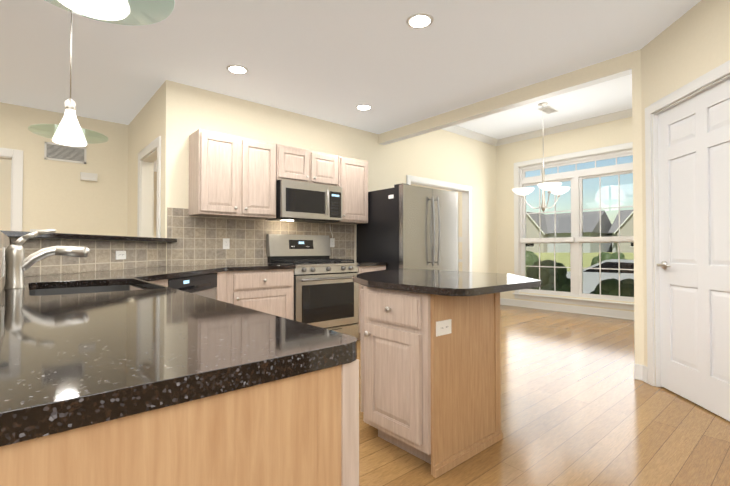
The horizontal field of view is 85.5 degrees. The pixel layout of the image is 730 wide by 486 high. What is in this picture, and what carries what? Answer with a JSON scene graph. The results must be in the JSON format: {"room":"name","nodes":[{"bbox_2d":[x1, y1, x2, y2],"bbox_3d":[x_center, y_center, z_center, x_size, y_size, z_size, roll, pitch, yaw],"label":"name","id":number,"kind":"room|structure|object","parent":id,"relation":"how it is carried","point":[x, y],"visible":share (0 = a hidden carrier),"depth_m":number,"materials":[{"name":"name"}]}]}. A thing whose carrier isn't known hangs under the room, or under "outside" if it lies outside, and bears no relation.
{"room":"kitchen","nodes":[
{"label":"kitchen","id":0,"kind":"room"},
{"bbox_2d":[0,102,127,235],"bbox_3d":[-5.445,-0.239,3.393,6.140,2.740,0.120,1,-1,-41],"label":"wall","id":1,"kind":"structure","parent":0,"point":[60,197],"depth_m":4.87,"materials":[{"name":"beige paint"}]},
{"bbox_2d":[0,148,22,230],"bbox_3d":[-4.560,0.031,4.150,1.446,2.223,0.156,1,-1,-41],"label":"door frame","id":2,"kind":"structure","parent":1,"relation":"attached to","point":[15,156],"depth_m":4.54,"materials":[{"name":"white wood"}]},
{"bbox_2d":[44,142,85,163],"bbox_3d":[-3.669,-1.103,4.846,0.410,0.210,0.012,1,-1,-41],"label":"air vent","id":3,"kind":"object","parent":1,"relation":"in","point":[61,152],"visible":1,"depth_m":4.84,"materials":[{"name":"white metal"}]},
{"bbox_2d":[80,172,96,181],"bbox_3d":[-3.482,-0.833,4.980,0.175,0.095,0.046,1,-1,-41],"label":"door chime","id":4,"kind":"object","parent":1,"relation":"attached to","point":[84,176],"visible":0.96,"depth_m":4.96,"materials":[{"name":"white plastic"}]},
{"bbox_2d":[0,159,156,237],"bbox_3d":[-5.301,-0.173,7.870,12.200,2.740,0.120,1,-1,-41],"label":"wall","id":5,"kind":"structure","parent":0,"point":[5,194],"depth_m":6.94,"materials":[{"name":"beige paint"}]},
{"bbox_2d":[24,238,158,276],"bbox_3d":[-1.482,0.537,1.949,1.760,1.145,3.800,1,-1,-41],"label":"wall bar","id":6,"kind":"object","parent":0,"point":[91,271],"visible":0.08,"depth_m":2.85,"materials":[{"name":"beige paint"}]},
{"bbox_2d":[0,231,12,293],"bbox_3d":[-1.235,0.071,1.329,0.014,0.229,2.528,1,-1,-41],"label":"tile backsplash","id":7,"kind":"structure","parent":6,"relation":"attached to","point":[5,240],"depth_m":1.58,"materials":[{"name":"beige tile"}]},
{"bbox_2d":[2,247,6,276],"bbox_3d":[-1.431,0.074,1.565,0.007,0.115,0.070,1,-1,-41],"label":"outlet","id":8,"kind":"object","parent":7,"relation":"attached to","point":[3,248],"depth_m":1.54,"materials":[{"name":"white plastic"}]},
{"bbox_2d":[0,230,176,241],"bbox_3d":[-2.167,-0.042,2.814,0.443,0.036,2.802,0,-1,4],"label":"bar","id":9,"kind":"object","parent":6,"relation":"on","point":[14,234],"visible":0.81,"depth_m":2.76,"materials":[{"name":"black stone"}]},
{"bbox_2d":[13,238,165,275],"bbox_3d":[-1.988,0.097,3.070,1.084,0.229,1.108,1,-1,-41],"label":"tile backsplash","id":10,"kind":"structure","parent":6,"relation":"attached to","point":[101,256],"depth_m":2.94,"materials":[{"name":"beige tile"}]},
{"bbox_2d":[116,251,125,259],"bbox_3d":[-1.978,0.098,3.203,0.007,0.070,0.115,0,-1,4],"label":"outlet","id":11,"kind":"object","parent":10,"relation":"attached to","point":[120,254],"depth_m":3.19,"materials":[{"name":"white plastic"}]},
{"bbox_2d":[127,84,162,237],"bbox_3d":[-2.553,-0.221,4.647,0.120,2.740,1.750,1,-1,-41],"label":"wall","id":12,"kind":"structure","parent":0,"point":[145,127],"depth_m":4.77,"materials":[{"name":"beige paint"}]},
{"bbox_2d":[137,136,160,237],"bbox_3d":[-2.340,0.034,4.396,0.156,2.224,0.996,1,-1,-41],"label":"door frame","id":13,"kind":"structure","parent":12,"relation":"attached to","point":[145,218],"depth_m":4.68,"materials":[{"name":"white wood"}]},
{"bbox_2d":[162,80,496,272],"bbox_3d":[0.323,-0.432,5.892,6.100,3.200,0.120,1,-1,-41],"label":"wall","id":14,"kind":"structure","parent":0,"point":[439,155],"depth_m":5.25,"materials":[{"name":"beige paint"}]},
{"bbox_2d":[189,129,280,219],"bbox_3d":[-1.369,-0.681,4.144,0.820,0.816,0.323,1,-1,-41],"label":"upper cabinet","id":15,"kind":"object","parent":14,"relation":"attached to","point":[231,176],"depth_m":3.97,"materials":[{"name":"beige wood"}]},
{"bbox_2d":[167,207,353,265],"bbox_3d":[-1.040,-0.051,4.628,2.358,0.570,0.008,1,-1,-41],"label":"tile backsplash","id":16,"kind":"structure","parent":14,"relation":"attached to","point":[199,241],"depth_m":4.27,"materials":[{"name":"beige tile"}]},
{"bbox_2d":[223,238,229,248],"bbox_3d":[-1.485,0.005,4.228,0.066,0.107,0.014,1,-1,-41],"label":"outlet","id":17,"kind":"object","parent":16,"relation":"attached to","point":[226,243],"depth_m":4.23,"materials":[{"name":"white plastic"}]},
{"bbox_2d":[330,227,334,246],"bbox_3d":[-0.427,-0.077,5.140,0.064,0.246,0.014,1,-1,-41],"label":"outlet","id":18,"kind":"object","parent":16,"relation":"attached to","point":[332,240],"depth_m":5.14,"materials":[{"name":"white plastic"}]},
{"bbox_2d":[281,145,340,186],"bbox_3d":[-0.736,-0.883,4.692,0.840,0.396,0.323,1,-1,-41],"label":"upper cabinet","id":19,"kind":"object","parent":14,"relation":"attached to","point":[297,164],"depth_m":4.59,"materials":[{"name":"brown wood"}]},
{"bbox_2d":[265,179,341,222],"bbox_3d":[-0.699,-0.467,4.643,0.817,0.424,0.437,1,-1,-41],"label":"microwave","id":20,"kind":"object","parent":19,"relation":"attached to","point":[298,201],"visible":1,"depth_m":4.46,"materials":[{"name":"silver metal"}]},
{"bbox_2d":[333,156,367,223],"bbox_3d":[-0.232,-0.666,5.122,0.480,0.816,0.323,1,-1,-41],"label":"upper cabinet","id":21,"kind":"object","parent":14,"relation":"attached to","point":[354,172],"depth_m":5.01,"materials":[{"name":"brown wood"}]},
{"bbox_2d":[406,175,471,271],"bbox_3d":[1.249,0.068,6.682,1.716,2.223,0.156,1,-1,-41],"label":"door frame","id":22,"kind":"structure","parent":14,"relation":"attached to","point":[466,190],"depth_m":7.14,"materials":[{"name":"white wood"}]},
{"bbox_2d":[442,125,497,145],"bbox_3d":[1.467,-1.970,6.754,2.790,0.100,0.100,1,-1,-41],"label":"crown molding","id":23,"kind":"structure","parent":14,"relation":"attached to","point":[455,129],"depth_m":7.16,"materials":[{"name":"white"}]},
{"bbox_2d":[0,0,700,171],"bbox_3d":[-1.119,-1.655,3.032,12.200,0.080,12.700,1,-1,-41],"label":"ceiling","id":24,"kind":"structure","parent":0,"point":[336,61],"depth_m":3.30,"materials":[{"name":"white paint"}]},
{"bbox_2d":[28,9,107,145],"bbox_3d":[-1.906,-1.134,2.559,0.416,0.974,0.416,1,-1,-41],"label":"pendant light","id":25,"kind":"object","parent":24,"relation":"hanging from","point":[68,131],"visible":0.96,"depth_m":2.53,"materials":[{"name":"white glass"}]},
{"bbox_2d":[47,0,174,25],"bbox_3d":[-0.757,-1.155,1.102,0.416,0.974,0.416,1,-1,-41],"label":"pendant light","id":26,"kind":"object","parent":24,"relation":"hanging from","point":[110,10],"visible":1,"depth_m":1.15,"materials":[{"name":"white glass"}]},
{"bbox_2d":[226,64,248,74],"bbox_3d":[-1.179,-1.602,3.653,0.200,0.006,0.200,1,-1,-41],"label":"recessed light","id":27,"kind":"object","parent":24,"relation":"in","point":[237,69],"visible":1,"depth_m":3.65,"materials":[{"name":"white"}]},
{"bbox_2d":[355,104,371,110],"bbox_3d":[-0.014,-1.588,4.629,0.200,0.006,0.200,1,-1,-41],"label":"recessed light","id":28,"kind":"object","parent":24,"relation":"in","point":[363,107],"visible":1,"depth_m":4.62,"materials":[{"name":"white"}]},
{"bbox_2d":[406,13,433,28],"bbox_3d":[0.401,-1.614,2.875,0.200,0.006,0.200,1,-1,-41],"label":"recessed light","id":29,"kind":"object","parent":24,"relation":"in","point":[419,20],"visible":1,"depth_m":2.87,"materials":[{"name":"white glass"}]},
{"bbox_2d":[378,52,631,144],"bbox_3d":[1.268,-1.751,4.567,0.120,0.602,3.150,1,-1,-41],"label":"header beam","id":30,"kind":"structure","parent":0,"point":[605,71],"depth_m":4.09,"materials":[{"name":"beige paint"}]},
{"bbox_2d":[411,117,633,311],"bbox_3d":[2.035,-0.395,8.486,0.120,3.200,8.520,1,-1,-41],"label":"wall","id":31,"kind":"structure","parent":0,"point":[601,135],"depth_m":7.38,"materials":[{"name":"beige paint"}]},
{"bbox_2d":[495,108,631,145],"bbox_3d":[3.599,-1.973,6.524,0.100,0.100,3.230,1,-1,-41],"label":"crown molding","id":32,"kind":"structure","parent":31,"relation":"attached to","point":[600,119],"depth_m":6.68,"materials":[{"name":"white"}]},
{"bbox_2d":[500,298,633,319],"bbox_3d":[3.628,1.116,6.504,0.022,0.129,3.230,1,-1,-41],"label":"baseboard","id":33,"kind":"structure","parent":31,"relation":"attached to","point":[620,314],"depth_m":6.67,"materials":[{"name":"white wood"}]},
{"bbox_2d":[513,142,633,309],"bbox_3d":[3.554,-0.250,6.665,0.150,2.558,2.210,1,-1,-41],"label":"double-hung window","id":34,"kind":"structure","parent":31,"relation":"in","point":[576,239],"depth_m":6.68,"materials":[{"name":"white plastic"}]},
{"bbox_2d":[357,305,729,485],"bbox_3d":[-1.119,1.150,2.991,12.200,0.050,12.700,1,-1,-41],"label":"floor","id":35,"kind":"structure","parent":0,"point":[581,405],"depth_m":2.40,"materials":[{"name":"brown wood"}]},
{"bbox_2d":[168,273,216,299],"bbox_3d":[-1.600,0.690,3.092,0.577,0.874,0.734,0,-1,4],"label":"dishwasher","id":36,"kind":"object","parent":35,"relation":"on","point":[204,285],"visible":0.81,"depth_m":3.12,"materials":[{"name":"black metal"}]},
{"bbox_2d":[0,261,387,485],"bbox_3d":[-0.282,0.667,2.872,3.480,0.915,3.637,1,-1,-41],"label":"kitchen counter","id":37,"kind":"object","parent":35,"relation":"on","point":[147,376],"depth_m":0.62,"materials":[{"name":"black stone"}]},
{"bbox_2d":[4,229,89,288],"bbox_3d":[-1.398,0.065,1.752,0.297,0.254,0.085,1,-1,-41],"label":"faucet","id":38,"kind":"object","parent":37,"relation":"on","point":[17,262],"visible":1,"depth_m":1.69,"materials":[{"name":"silver metal"}]},
{"bbox_2d":[267,234,358,337],"bbox_3d":[-0.583,0.523,4.542,0.845,1.250,0.701,1,-1,-41],"label":"range","id":39,"kind":"object","parent":35,"relation":"on","point":[326,291],"visible":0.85,"depth_m":4.42,"materials":[{"name":"silver metal"}]},
{"bbox_2d":[357,183,457,270],"bbox_3d":[0.610,0.226,5.357,1.091,1.867,0.951,1,-1,-41],"label":"refrigerator","id":40,"kind":"object","parent":35,"relation":"on","point":[407,226],"visible":0.6,"depth_m":4.99,"materials":[{"name":"silver metal"}]},
{"bbox_2d":[361,284,527,477],"bbox_3d":[0.438,0.686,2.766,1.461,0.870,1.227,1,-1,-41],"label":"kitchen island","id":41,"kind":"object","parent":35,"relation":"on","point":[430,372],"depth_m":2.03,"materials":[{"name":"brown wood"}]},
{"bbox_2d":[353,268,540,299],"bbox_3d":[0.377,0.232,2.638,1.161,0.034,1.462,1,-1,-41],"label":"island countertop","id":42,"kind":"structure","parent":41,"relation":"on","point":[435,282],"depth_m":2.15,"materials":[{"name":"black stone"}]},
{"bbox_2d":[457,74,631,138],"bbox_3d":[2.518,-2.077,5.596,3.350,0.080,3.470,1,-1,-41],"label":"ceiling","id":43,"kind":"structure","parent":0,"point":[610,96],"depth_m":6.10,"materials":[{"name":"white paint"}]},
{"bbox_2d":[512,102,569,211],"bbox_3d":[2.590,-1.238,5.822,0.805,1.590,0.782,1,-1,-41],"label":"chandelier","id":44,"kind":"object","parent":43,"relation":"hanging from","point":[554,188],"visible":1,"depth_m":5.75,"materials":[{"name":"white glass"}]},
{"bbox_2d":[537,106,558,113],"bbox_3d":[2.799,-2.026,6.028,0.340,0.008,0.180,1,-1,-41],"label":"ceiling vent","id":45,"kind":"object","parent":43,"relation":"in","point":[548,109],"visible":0.98,"depth_m":6.03,"materials":[{"name":"white metal"}]},
{"bbox_2d":[632,49,643,364],"bbox_3d":[2.361,-0.471,3.279,0.120,3.200,0.200,1,-1,-41],"label":"wall","id":46,"kind":"structure","parent":0,"point":[637,212],"depth_m":3.29,"materials":[{"name":"beige paint"}]},
{"bbox_2d":[634,364,642,380],"bbox_3d":[2.263,1.069,3.261,0.022,0.129,0.065,1,-1,-41],"label":"baseboard","id":47,"kind":"structure","parent":46,"relation":"attached to","point":[638,371],"depth_m":3.26,"materials":[{"name":"white wood"}]},
{"bbox_2d":[641,0,729,385],"bbox_3d":[2.231,-0.265,1.637,0.120,2.740,3.253,0,-1,4],"label":"wall","id":48,"kind":"structure","parent":0,"point":[691,44],"depth_m":2.83,"materials":[{"name":"beige paint"}]},
{"bbox_2d":[642,365,647,382],"bbox_3d":[2.196,1.052,2.098,0.022,0.129,2.300,0,-1,4],"label":"baseboard","id":49,"kind":"structure","parent":48,"relation":"attached to","point":[645,375],"depth_m":3.21,"materials":[{"name":"white wood"}]},
{"bbox_2d":[645,60,729,386],"bbox_3d":[2.299,0.008,2.660,0.138,2.224,1.046,0,-1,4],"label":"door frame","id":50,"kind":"structure","parent":48,"relation":"attached to","point":[709,78],"depth_m":3.11,"materials":[{"name":"white wood"}]},
{"bbox_2d":[657,78,729,420],"bbox_3d":[2.292,0.045,2.660,0.655,2.128,0.648,1,-1,-41],"label":"pantry door","id":51,"kind":"structure","parent":48,"relation":"in","point":[693,265],"depth_m":2.72,"materials":[{"name":"white wood"}]},
{"label":"outside","id":52,"kind":"structure","parent":0,"visible":0},
{"bbox_2d":[526,252,633,276],"bbox_3d":[46.076,2.049,59.232,132.875,1.400,150.000,1,-1,-41],"label":"lawn","id":53,"kind":"structure","parent":52,"point":[558,256],"depth_m":42.47,"materials":[{"name":"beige plant"}]},
{"bbox_2d":[526,251,540,268],"bbox_3d":[12.434,1.487,31.544,2.913,1.912,3.188,1,-1,-41],"label":"bush","id":54,"kind":"object","parent":53,"relation":"on","point":[533,258],"depth_m":30.25,"materials":[{"name":"green plant"}]},
{"bbox_2d":[526,260,570,291],"bbox_3d":[3.756,1.049,8.033,0.928,1.440,0.981,1,-1,-41],"label":"bush","id":55,"kind":"object","parent":53,"relation":"on","point":[565,280],"depth_m":7.72,"materials":[{"name":"green plant"}]},
{"bbox_2d":[526,211,611,252],"bbox_3d":[30.303,-1.498,62.861,10.920,6.600,13.800,1,-1,-41],"label":"house","id":56,"kind":"structure","parent":53,"relation":"on","point":[566,224],"depth_m":59.25,"materials":[{"name":"grey"}]},
{"bbox_2d":[566,259,633,293],"bbox_3d":[8.622,1.281,13.287,4.600,1.430,1.790,-1,-1,39],"label":"sedan","id":57,"kind":"object","parent":53,"relation":"on","point":[613,264],"depth_m":12.84,"materials":[{"name":"silver metal"}]},
{"bbox_2d":[591,252,626,265],"bbox_3d":[18.261,1.451,29.397,2.590,1.562,2.418,1,-1,-41],"label":"bush","id":58,"kind":"object","parent":53,"relation":"on","point":[612,256],"depth_m":28.84,"materials":[{"name":"green plant"}]},
{"bbox_2d":[590,278,633,296],"bbox_3d":[4.856,1.197,7.186,1.399,1.072,1.342,1,-1,-41],"label":"boxwood","id":59,"kind":"object","parent":53,"relation":"on","point":[629,284],"depth_m":7.21,"materials":[{"name":"green plant"}]},
{"bbox_2d":[608,210,633,252],"bbox_3d":[43.445,-1.787,53.725,10.920,6.910,15.800,1,-1,-41],"label":"house","id":60,"kind":"structure","parent":53,"relation":"on","point":[623,230],"depth_m":54.88,"materials":[{"name":"grey"}]}
]}

